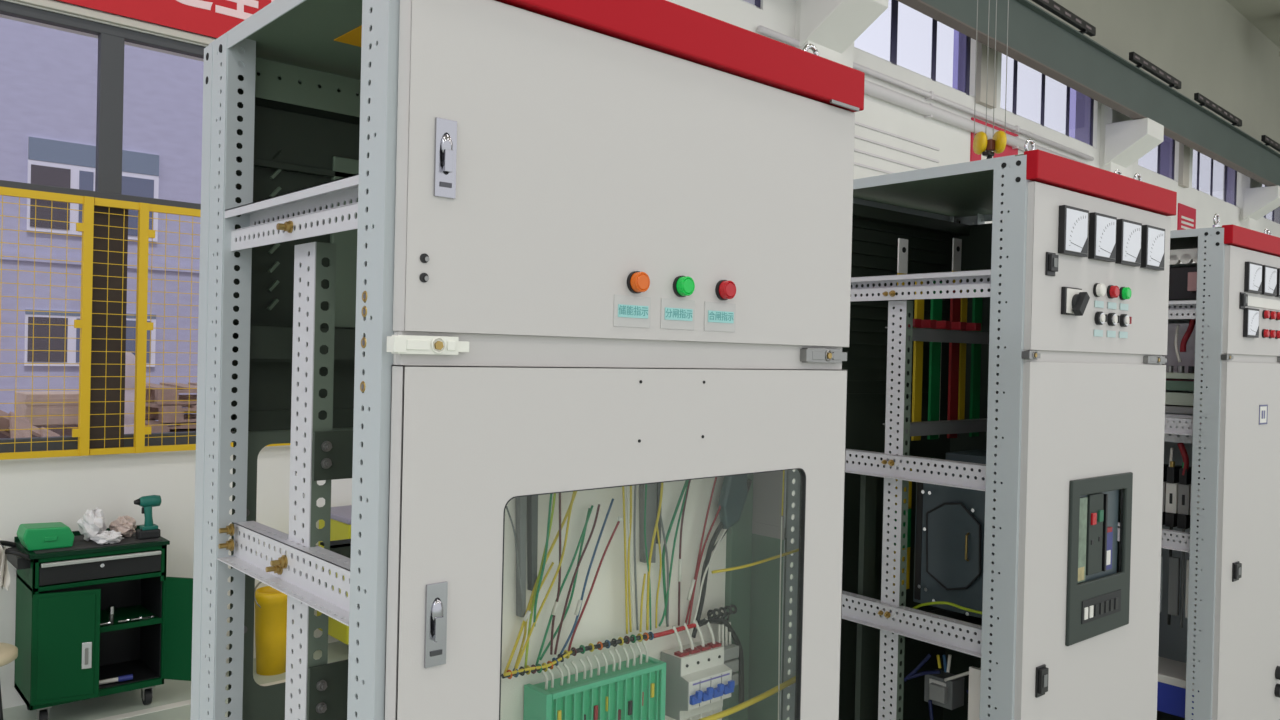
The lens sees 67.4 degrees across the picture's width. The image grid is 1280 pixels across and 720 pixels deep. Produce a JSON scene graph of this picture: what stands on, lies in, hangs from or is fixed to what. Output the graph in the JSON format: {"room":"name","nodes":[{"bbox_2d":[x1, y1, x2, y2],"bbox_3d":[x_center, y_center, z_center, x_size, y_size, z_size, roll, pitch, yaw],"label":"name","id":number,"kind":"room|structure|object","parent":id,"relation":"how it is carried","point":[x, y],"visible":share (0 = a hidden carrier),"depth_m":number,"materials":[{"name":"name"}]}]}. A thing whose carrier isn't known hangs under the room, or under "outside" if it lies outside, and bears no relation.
{"room":"factory workshop","nodes":[
{"label":"factory workshop","id":0,"kind":"room"},
{"bbox_2d":[3,554,792,719],"bbox_3d":[10.146,1.980,8.125,42.000,0.100,14.400,1,1,-42],"label":"floor","id":1,"kind":"structure","parent":0,"point":[171,691],"depth_m":4.64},
{"bbox_2d":[0,643,17,719],"bbox_3d":[-2.826,1.450,4.091,0.290,0.416,0.290,1,1,-42],"label":"round stool","id":2,"kind":"object","parent":1,"relation":"on","point":[8,652],"visible":1,"depth_m":4.09,"materials":[{"name":"beige wood"}]},
{"bbox_2d":[0,525,192,719],"bbox_3d":[-2.533,1.251,4.542,0.836,0.819,0.585,1,1,-42],"label":"tool cart","id":3,"kind":"object","parent":1,"relation":"on","point":[64,595],"visible":0.92,"depth_m":4.47,"materials":[{"name":"green metal"}]},
{"bbox_2d":[0,545,9,590],"bbox_3d":[-2.824,0.921,4.245,0.062,0.201,0.068,1,1,-42],"label":"rag","id":4,"kind":"object","parent":3,"relation":"hanging from","point":[4,572],"visible":1,"depth_m":4.25,"materials":[{"name":"white fabric"}]},
{"bbox_2d":[17,522,73,550],"bbox_3d":[-2.735,0.808,4.420,0.204,0.103,0.168,1,1,-42],"label":"tool case","id":5,"kind":"object","parent":3,"relation":"on","point":[33,536],"visible":1,"depth_m":4.37,"materials":[{"name":"green plastic"}]},
{"bbox_2d":[77,507,106,540],"bbox_3d":[-2.618,0.782,4.590,0.131,0.157,0.142,1,1,-42],"label":"plastic bag","id":6,"kind":"object","parent":3,"relation":"on","point":[92,523],"visible":0.85,"depth_m":4.56,"materials":[{"name":"white plastic"}]},
{"bbox_2d":[14,525,169,559],"bbox_3d":[-2.613,0.863,4.587,0.575,0.040,0.395,1,1,-42],"label":"tray","id":7,"kind":"object","parent":3,"relation":"on","point":[81,548],"depth_m":4.47,"materials":[{"name":"black"}]},
{"bbox_2d":[100,621,109,625],"bbox_3d":[-2.511,1.237,4.504,0.045,0.021,0.021,1,1,-42],"label":"tool","id":8,"kind":"object","parent":3,"relation":"on","point":[107,622],"visible":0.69,"depth_m":4.50,"materials":[{"name":"grey metal"}]},
{"bbox_2d":[90,530,123,544],"bbox_3d":[-2.506,0.834,4.521,0.147,0.061,0.092,1,1,-42],"label":"plastic bag","id":9,"kind":"object","parent":3,"relation":"on","point":[107,537],"visible":1,"depth_m":4.50,"materials":[{"name":"white plastic"}]},
{"bbox_2d":[107,605,114,624],"bbox_3d":[-2.500,1.206,4.540,0.032,0.085,0.032,1,1,-42],"label":"tool","id":10,"kind":"object","parent":3,"relation":"on","point":[111,609],"visible":1,"depth_m":4.53,"materials":[{"name":"grey metal"}]},
{"bbox_2d":[99,674,132,684],"bbox_3d":[-2.493,1.512,4.534,0.174,0.030,0.026,1,0,-33],"label":"marker pen","id":11,"kind":"object","parent":3,"relation":"on","point":[130,676],"visible":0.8,"depth_m":4.54,"materials":[{"name":"white plastic"}]},
{"bbox_2d":[109,515,136,536],"bbox_3d":[-2.521,0.810,4.692,0.127,0.105,0.138,1,1,-42],"label":"plastic bag","id":12,"kind":"object","parent":3,"relation":"on","point":[126,525],"visible":0.94,"depth_m":4.66,"materials":[{"name":"beige plastic"}]},
{"bbox_2d":[118,618,128,622],"bbox_3d":[-2.452,1.238,4.558,0.045,0.021,0.021,1,1,-42],"label":"tool","id":13,"kind":"object","parent":3,"relation":"on","point":[126,619],"visible":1,"depth_m":4.55,"materials":[{"name":"grey metal"}]},
{"bbox_2d":[100,605,161,632],"bbox_3d":[-2.621,1.250,4.588,0.535,0.025,0.348,1,1,-42],"label":"shelf","id":14,"kind":"object","parent":3,"relation":"attached to","point":[122,612],"depth_m":4.67,"materials":[{"name":"green metal"}]},
{"bbox_2d":[131,616,141,620],"bbox_3d":[-2.411,1.239,4.594,0.045,0.021,0.021,1,1,-42],"label":"tool","id":15,"kind":"object","parent":3,"relation":"on","point":[139,617],"visible":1,"depth_m":4.59,"materials":[{"name":"grey metal"}]},
{"bbox_2d":[136,615,154,618],"bbox_3d":[-2.393,1.244,4.638,0.096,0.011,0.028,1,1,-42],"label":"tool","id":16,"kind":"object","parent":3,"relation":"on","point":[150,616],"visible":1,"depth_m":4.65,"materials":[{"name":"grey metal"}]},
{"bbox_2d":[134,495,160,539],"bbox_3d":[-2.398,0.762,4.673,0.118,0.207,0.070,1,1,-42],"label":"drill","id":17,"kind":"object","parent":3,"relation":"on","point":[149,530],"visible":1,"depth_m":4.66,"materials":[{"name":"teal plastic"}]},
{"bbox_2d":[96,679,285,719],"bbox_3d":[-2.585,1.660,4.328,8.000,0.002,0.060,1,1,-42],"label":"floor marking","id":18,"kind":"object","parent":1,"relation":"on","point":[186,702],"depth_m":4.57,"materials":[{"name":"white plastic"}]},
{"bbox_2d":[254,581,286,675],"bbox_3d":[-1.970,1.426,5.158,0.210,0.487,0.198,1,1,-42],"label":"gas cylinder","id":19,"kind":"object","parent":1,"relation":"on","point":[270,603],"visible":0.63,"depth_m":5.08,"materials":[{"name":"yellow metal"}]},
{"bbox_2d":[317,505,351,644],"bbox_3d":[-1.457,1.270,5.630,0.750,0.814,0.420,1,1,-42],"label":"equipment box","id":20,"kind":"object","parent":1,"relation":"on","point":[340,525],"visible":0.1,"depth_m":5.34,"materials":[{"name":"yellow"}]},
{"bbox_2d":[190,0,864,719],"bbox_3d":[-0.214,0.543,1.893,1.034,2.378,0.805,1,1,-42],"label":"tall cabinet","id":21,"kind":"object","parent":1,"relation":"on","point":[560,290],"visible":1,"depth_m":1.62,"materials":[{"name":"grey metal"}]},
{"bbox_2d":[627,271,649,292],"bbox_3d":[-0.001,-0.125,1.537,0.035,0.035,0.020,1,1,-42],"label":"lamp","id":22,"kind":"object","parent":21,"relation":"attached to","point":[637,281],"depth_m":1.53,"materials":[{"name":"orange plastic"}]},
{"bbox_2d":[673,276,694,296],"bbox_3d":[0.074,-0.123,1.606,0.035,0.035,0.020,1,1,-42],"label":"lamp","id":23,"kind":"object","parent":21,"relation":"attached to","point":[683,286],"depth_m":1.60,"materials":[{"name":"green plastic"}]},
{"bbox_2d":[693,673,729,685],"bbox_3d":[0.138,0.618,1.859,0.102,0.003,0.001,1,1,-42],"label":"switches","id":24,"kind":"object","parent":21,"relation":"attached to","point":[701,679],"depth_m":1.86,"materials":[{"name":"white plastic"}]},
{"bbox_2d":[715,280,735,299],"bbox_3d":[0.151,-0.122,1.675,0.035,0.035,0.020,1,1,-42],"label":"lamp","id":25,"kind":"object","parent":21,"relation":"attached to","point":[724,289],"depth_m":1.67,"materials":[{"name":"red plastic"}]},
{"bbox_2d":[839,139,1176,719],"bbox_3d":[1.147,0.566,3.192,0.922,2.378,0.840,1,1,-40],"label":"tall cabinet","id":26,"kind":"object","parent":1,"relation":"on","point":[1006,380],"visible":0.84,"depth_m":2.97,"materials":[{"name":"grey metal"}]},
{"bbox_2d":[906,608,998,644],"bbox_3d":[1.121,0.874,3.204,0.500,0.010,0.320,1,1,-40],"label":"rail","id":27,"kind":"object","parent":26,"relation":"attached to","point":[958,616],"depth_m":3.23,"materials":[{"name":"grey metal"}]},
{"bbox_2d":[1061,287,1089,315],"bbox_3d":[1.240,-0.166,2.729,0.100,0.080,0.040,1,1,-40],"label":"switch","id":28,"kind":"object","parent":26,"relation":"attached to","point":[1074,302],"depth_m":2.72,"materials":[{"name":"black plastic"}]},
{"bbox_2d":[1093,283,1105,296],"bbox_3d":[1.360,-0.207,2.840,0.041,0.041,0.022,1,1,-40],"label":"lamp","id":29,"kind":"object","parent":26,"relation":"attached to","point":[1099,289],"depth_m":2.83,"materials":[{"name":"white plastic"}]},
{"bbox_2d":[1107,285,1119,298],"bbox_3d":[1.428,-0.206,2.897,0.041,0.041,0.022,1,1,-40],"label":"lamp","id":30,"kind":"object","parent":26,"relation":"attached to","point":[1113,291],"depth_m":2.89,"materials":[{"name":"red plastic"}]},
{"bbox_2d":[1119,287,1130,299],"bbox_3d":[1.491,-0.205,2.950,0.041,0.041,0.022,1,1,-40],"label":"lamp","id":31,"kind":"object","parent":26,"relation":"attached to","point":[1125,292],"depth_m":2.94,"materials":[{"name":"green plastic"}]},
{"bbox_2d":[1117,214,1279,719],"bbox_3d":[2.490,0.588,4.509,1.006,2.378,0.820,1,1,-40],"label":"tall cabinet","id":32,"kind":"object","parent":1,"relation":"on","point":[1219,651],"visible":0.41,"depth_m":4.06,"materials":[{"name":"grey metal"}]},
{"bbox_2d":[1262,329,1269,337],"bbox_3d":[2.703,-0.115,4.147,0.039,0.039,0.020,1,1,-40],"label":"lamp","id":33,"kind":"object","parent":32,"relation":"attached to","point":[1265,332],"depth_m":4.14,"materials":[{"name":"red plastic"}]},
{"bbox_2d":[1262,310,1269,318],"bbox_3d":[2.704,-0.197,4.146,0.039,0.039,0.020,1,1,-40],"label":"lamp","id":34,"kind":"object","parent":32,"relation":"attached to","point":[1265,313],"depth_m":4.14,"materials":[{"name":"red plastic"}]},
{"bbox_2d":[1269,330,1275,337],"bbox_3d":[2.764,-0.114,4.198,0.039,0.039,0.020,1,1,-40],"label":"lamp","id":35,"kind":"object","parent":32,"relation":"attached to","point":[1272,332],"depth_m":4.19,"materials":[{"name":"red plastic"}]},
{"bbox_2d":[1269,311,1276,319],"bbox_3d":[2.766,-0.196,4.197,0.039,0.039,0.020,1,1,-40],"label":"lamp","id":36,"kind":"object","parent":32,"relation":"attached to","point":[1273,315],"depth_m":4.19,"materials":[{"name":"red plastic"}]},
{"bbox_2d":[1275,330,1279,338],"bbox_3d":[2.825,-0.113,4.249,0.039,0.039,0.020,1,1,-40],"label":"lamp","id":37,"kind":"object","parent":32,"relation":"attached to","point":[1277,331],"depth_m":4.24,"materials":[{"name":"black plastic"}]},
{"bbox_2d":[1275,312,1279,319],"bbox_3d":[2.827,-0.195,4.249,0.039,0.039,0.020,1,1,-40],"label":"lamp","id":38,"kind":"object","parent":32,"relation":"attached to","point":[1278,313],"depth_m":4.24,"materials":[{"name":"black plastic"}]},
{"bbox_2d":[0,0,1279,708],"bbox_3d":[5.794,-2.455,13.021,42.000,8.500,0.302,1,1,-44],"label":"wall","id":39,"kind":"structure","parent":0,"point":[1216,53],"depth_m":9.84,"materials":[{"name":"white paint"}]},
{"bbox_2d":[0,187,93,459],"bbox_3d":[-3.600,-0.180,3.849,2.501,1.265,0.038,1,1,-44],"label":"fence panel","id":40,"kind":"object","parent":39,"relation":"attached to","point":[86,227],"visible":1,"depth_m":4.66,"materials":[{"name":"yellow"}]},
{"bbox_2d":[89,206,127,448],"bbox_3d":[-2.680,-0.154,4.829,0.159,1.243,0.060,1,1,-44],"label":"wire mesh panel","id":41,"kind":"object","parent":39,"relation":"attached to","point":[99,367],"depth_m":4.81,"materials":[{"name":"yellow metal"}]},
{"bbox_2d":[11,0,215,45],"bbox_3d":[-4.267,-1.725,3.235,13.950,0.037,0.051,1,1,-44],"label":"trim","id":42,"kind":"structure","parent":39,"relation":"attached to","point":[48,4],"depth_m":4.79,"materials":[{"name":"grey metal"}]},
{"bbox_2d":[89,197,139,454],"bbox_3d":[-2.620,-0.163,4.788,0.205,1.265,0.024,1,1,-44],"label":"fence panel","id":43,"kind":"object","parent":39,"relation":"attached to","point":[103,202],"visible":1,"depth_m":4.78,"materials":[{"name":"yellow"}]},
{"bbox_2d":[0,0,233,452],"bbox_3d":[-4.197,-0.629,3.396,14.300,2.143,0.063,1,1,-44],"label":"window","id":44,"kind":"structure","parent":39,"relation":"in","point":[111,39],"depth_m":4.80,"materials":[{"name":"grey metal"}]},
{"bbox_2d":[57,0,273,37],"bbox_3d":[-3.600,-2.098,3.810,11.700,0.725,0.017,1,1,-44],"label":"banner","id":45,"kind":"object","parent":39,"relation":"attached to","point":[211,18],"visible":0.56,"depth_m":5.00,"materials":[{"name":"red"}]},
{"bbox_2d":[133,202,290,452],"bbox_3d":[-1.625,-0.147,5.733,2.540,1.265,0.039,1,1,-44],"label":"fence panel","id":46,"kind":"object","parent":39,"relation":"attached to","point":[140,429],"visible":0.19,"depth_m":4.87,"materials":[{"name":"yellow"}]},
{"bbox_2d":[740,0,760,8],"bbox_3d":[0.198,-3.590,7.548,2.320,1.116,0.090,1,1,-44],"label":"window","id":47,"kind":"structure","parent":39,"relation":"in","point":[757,2],"depth_m":8.27,"materials":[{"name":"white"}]},
{"bbox_2d":[791,0,853,553],"bbox_3d":[1.647,-1.072,8.796,0.700,5.600,0.150,1,1,-44],"label":"trim","id":48,"kind":"structure","parent":39,"relation":"attached to","point":[846,58],"depth_m":8.65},
{"bbox_2d":[854,121,939,173],"bbox_3d":[2.096,-2.091,9.284,3.100,0.410,0.020,1,1,-44],"label":"louvres","id":49,"kind":"object","parent":39,"relation":"attached to","point":[856,123],"visible":0.46,"depth_m":9.66,"materials":[{"name":"white metal"}]},
{"bbox_2d":[854,0,974,97],"bbox_3d":[2.947,-3.544,10.171,2.560,1.116,0.091,1,1,-44],"label":"window","id":50,"kind":"structure","parent":39,"relation":"in","point":[894,3],"depth_m":10.30,"materials":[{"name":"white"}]},
{"bbox_2d":[757,25,1093,160],"bbox_3d":[3.580,-2.781,10.638,7.100,0.076,0.081,1,1,-44],"label":"pipe","id":51,"kind":"object","parent":39,"relation":"attached to","point":[929,95],"visible":0.81,"depth_m":10.15,"materials":[{"name":"white metal"}]},
{"bbox_2d":[864,80,1090,165],"bbox_3d":[3.583,-2.620,10.632,7.100,0.140,0.119,1,1,-44],"label":"pipe","id":52,"kind":"object","parent":39,"relation":"attached to","point":[870,88],"visible":0.51,"depth_m":10.17,"materials":[{"name":"white metal"}]},
{"bbox_2d":[975,41,997,108],"bbox_3d":[3.968,-3.377,10.998,0.386,0.915,0.070,1,1,-44],"label":"trim","id":53,"kind":"structure","parent":39,"relation":"attached to","point":[983,50],"depth_m":10.92,"materials":[{"name":"beige"}]},
{"bbox_2d":[970,117,1017,161],"bbox_3d":[4.154,-2.431,11.234,1.140,0.600,0.025,1,1,-44],"label":"poster","id":54,"kind":"object","parent":39,"relation":"attached to","point":[1008,151],"visible":0.16,"depth_m":11.14,"materials":[{"name":"red paper"}]},
{"bbox_2d":[1000,60,1093,146],"bbox_3d":[5.251,-3.506,12.369,2.875,1.116,0.091,1,1,-44],"label":"window","id":55,"kind":"structure","parent":39,"relation":"in","point":[1014,108],"depth_m":12.20,"materials":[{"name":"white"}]},
{"bbox_2d":[1100,103,1133,177],"bbox_3d":[6.711,-0.988,13.627,0.800,5.600,0.150,1,1,-44],"label":"trim","id":56,"kind":"structure","parent":39,"relation":"attached to","point":[1108,115],"depth_m":13.37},
{"bbox_2d":[1138,139,1176,181],"bbox_3d":[8.087,-3.459,15.074,1.823,1.116,0.090,1,1,-44],"label":"window","id":57,"kind":"structure","parent":39,"relation":"in","point":[1159,145],"depth_m":15.52,"materials":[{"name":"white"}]},
{"bbox_2d":[1178,142,1189,187],"bbox_3d":[8.900,-3.294,15.702,0.299,0.915,0.070,1,1,-44],"label":"trim","id":58,"kind":"structure","parent":39,"relation":"attached to","point":[1184,151],"depth_m":15.62,"materials":[{"name":"beige"}]},
{"bbox_2d":[1177,203,1195,229],"bbox_3d":[9.069,-2.324,15.924,0.850,0.450,0.025,1,1,-44],"label":"poster","id":59,"kind":"object","parent":39,"relation":"attached to","point":[1186,219],"visible":0.8,"depth_m":15.86,"materials":[{"name":"red paper"}]},
{"bbox_2d":[1193,152,1237,206],"bbox_3d":[10.229,-3.423,17.117,2.803,1.116,0.091,1,1,-44],"label":"window","id":60,"kind":"structure","parent":39,"relation":"in","point":[1198,156],"depth_m":16.94,"materials":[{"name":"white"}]},
{"bbox_2d":[1240,174,1261,231],"bbox_3d":[11.559,-0.907,18.252,0.800,5.600,0.150,1,1,-44],"label":"trim","id":61,"kind":"structure","parent":39,"relation":"attached to","point":[1246,182],"depth_m":18.00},
{"bbox_2d":[1243,186,1279,219],"bbox_3d":[11.658,-2.895,17.908,0.620,0.576,0.560,1,1,-44],"label":"trim","id":62,"kind":"structure","parent":39,"relation":"attached to","point":[1258,202],"depth_m":17.76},
{"bbox_2d":[1263,186,1278,223],"bbox_3d":[12.968,-3.377,19.730,2.420,1.116,0.090,1,1,-44],"label":"window","id":63,"kind":"structure","parent":39,"relation":"in","point":[1265,186],"depth_m":19.70,"materials":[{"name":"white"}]},
{"bbox_2d":[1226,0,1279,46],"bbox_3d":[10.276,-6.469,8.141,42.000,0.200,14.600,1,1,-42],"label":"ceiling","id":64,"kind":"structure","parent":0,"point":[1264,15],"depth_m":17.79,"materials":[{"name":"white paint"}]},
{"bbox_3d":[4.438,-5.625,4.922,0.600,0.315,7.600,1,1,-42],"label":"trolley","id":65,"kind":"object","parent":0,"visible":0},
{"bbox_2d":[973,0,1008,158],"bbox_3d":[2.575,-3.415,6.943,0.228,4.198,0.156,1,0,19],"label":"hook block","id":66,"kind":"object","parent":65,"relation":"hanging from","point":[981,145],"visible":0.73,"depth_m":6.93,"materials":[{"name":"yellow metal"}]},
{"bbox_3d":[25.761,-2.053,22.022,0.300,8.500,14.300,1,1,-42],"label":"wall","id":67,"kind":"structure","parent":0,"visible":0},
{"bbox_2d":[799,0,887,53],"bbox_3d":[1.807,-3.059,8.511,0.550,0.576,0.560,1,1,-44],"label":"trim","id":68,"kind":"structure","parent":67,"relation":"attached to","point":[834,25],"depth_m":8.46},
{"bbox_2d":[897,0,1279,185],"bbox_3d":[6.160,-3.586,12.439,41.700,0.615,0.164,1,1,-44],"label":"beam","id":69,"kind":"structure","parent":67,"relation":"attached to","point":[1038,40],"depth_m":11.96,"materials":[{"name":"grey metal"}]},
{"bbox_2d":[1032,0,1095,36],"bbox_3d":[4.501,-3.986,10.731,2.748,0.128,0.106,1,1,-44],"label":"bar","id":70,"kind":"object","parent":69,"relation":"on","point":[1052,6],"visible":0.98,"depth_m":11.11,"materials":[{"name":"black metal"}]},
{"bbox_2d":[1129,52,1181,88],"bbox_3d":[7.068,-3.943,13.180,1.864,0.128,0.105,1,1,-44],"label":"bar","id":71,"kind":"object","parent":69,"relation":"on","point":[1140,62],"visible":0.98,"depth_m":13.06,"materials":[{"name":"black metal"}]},
{"bbox_2d":[1194,93,1241,126],"bbox_3d":[9.101,-3.909,15.120,2.248,0.128,0.105,1,1,-44],"label":"bar","id":72,"kind":"object","parent":69,"relation":"on","point":[1203,101],"visible":0.96,"depth_m":14.98,"materials":[{"name":"black metal"}]},
{"bbox_2d":[1261,135,1279,151],"bbox_3d":[12.145,-3.859,18.023,3.406,0.128,0.106,1,1,-44],"label":"bar","id":73,"kind":"object","parent":69,"relation":"on","point":[1268,141],"visible":1,"depth_m":17.06,"materials":[{"name":"black metal"}]},
{"bbox_2d":[1104,118,1163,167],"bbox_3d":[6.853,-2.975,13.325,0.620,0.576,0.560,1,1,-44],"label":"trim","id":74,"kind":"structure","parent":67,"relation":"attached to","point":[1126,142],"depth_m":13.19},
{"label":"outside","id":75,"kind":"structure","parent":0,"visible":0},
{"bbox_3d":[-10.832,1.468,34.379,90.000,0.190,54.500,1,1,-42],"label":"ground","id":76,"kind":"structure","parent":75,"visible":0},
{"bbox_2d":[0,410,59,438],"bbox_3d":[-3.975,0.549,5.964,0.962,1.047,1.297,2,1,42],"label":"wooden pallet","id":77,"kind":"object","parent":76,"relation":"on","point":[5,422],"visible":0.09,"depth_m":6.31,"materials":[{"name":"brown wood"}]},
{"bbox_2d":[0,425,77,437],"bbox_3d":[-4.728,1.087,7.013,1.200,1.250,0.900,1,1,-42],"label":"stack","id":78,"kind":"object","parent":76,"relation":"on","point":[67,430],"visible":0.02,"depth_m":6.90,"materials":[{"name":"brown wood"}]},
{"bbox_2d":[14,391,78,425],"bbox_3d":[-4.328,0.355,7.098,0.450,0.228,0.478,1,1,-42],"label":"wooden crate","id":79,"kind":"object","parent":78,"relation":"on","point":[25,405],"visible":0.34,"depth_m":6.90,"materials":[{"name":"brown wood"}]},
{"bbox_2d":[0,17,203,420],"bbox_3d":[-3.467,-2.365,19.567,65.400,7.800,6.200,1,1,-42],"label":"office building","id":80,"kind":"structure","parent":76,"relation":"on","point":[48,76],"depth_m":12.27,"materials":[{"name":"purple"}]},
{"bbox_2d":[169,429,195,430],"bbox_3d":[-3.349,1.161,7.685,1.250,1.158,1.050,1,1,-42],"label":"stack","id":81,"kind":"object","parent":76,"relation":"on","point":[177,429],"visible":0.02,"depth_m":7.88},
{"bbox_2d":[145,417,196,432],"bbox_3d":[-3.392,0.519,7.663,1.200,0.120,1.000,1,1,-40],"label":"wooden pallet","id":82,"kind":"object","parent":81,"relation":"on","point":[157,426],"visible":0.06,"depth_m":7.04,"materials":[{"name":"brown wood"}]},
{"bbox_2d":[145,401,196,422],"bbox_3d":[-3.359,0.389,7.689,1.000,0.120,1.200,2,1,45],"label":"wooden pallet","id":83,"kind":"object","parent":82,"relation":"on","point":[154,411],"visible":0.16,"depth_m":7.03,"materials":[{"name":"brown wood"}]},
{"bbox_2d":[146,383,196,403],"bbox_3d":[-3.326,0.260,7.714,1.200,0.120,1.000,1,0,-38],"label":"wooden pallet","id":84,"kind":"object","parent":83,"relation":"on","point":[155,394],"visible":0.16,"depth_m":7.10,"materials":[{"name":"brown wood"}]},
{"bbox_3d":[-3.648,1.194,6.844,0.260,1.090,0.280,1,1,-42],"label":"block","id":85,"kind":"object","parent":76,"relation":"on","visible":0},
{"bbox_2d":[124,351,134,433],"bbox_3d":[-3.639,0.291,6.828,0.238,0.705,0.224,1,1,-42],"label":"sack","id":86,"kind":"object","parent":85,"relation":"on","point":[130,358],"visible":0.33,"depth_m":6.75,"materials":[{"name":"white plastic"}]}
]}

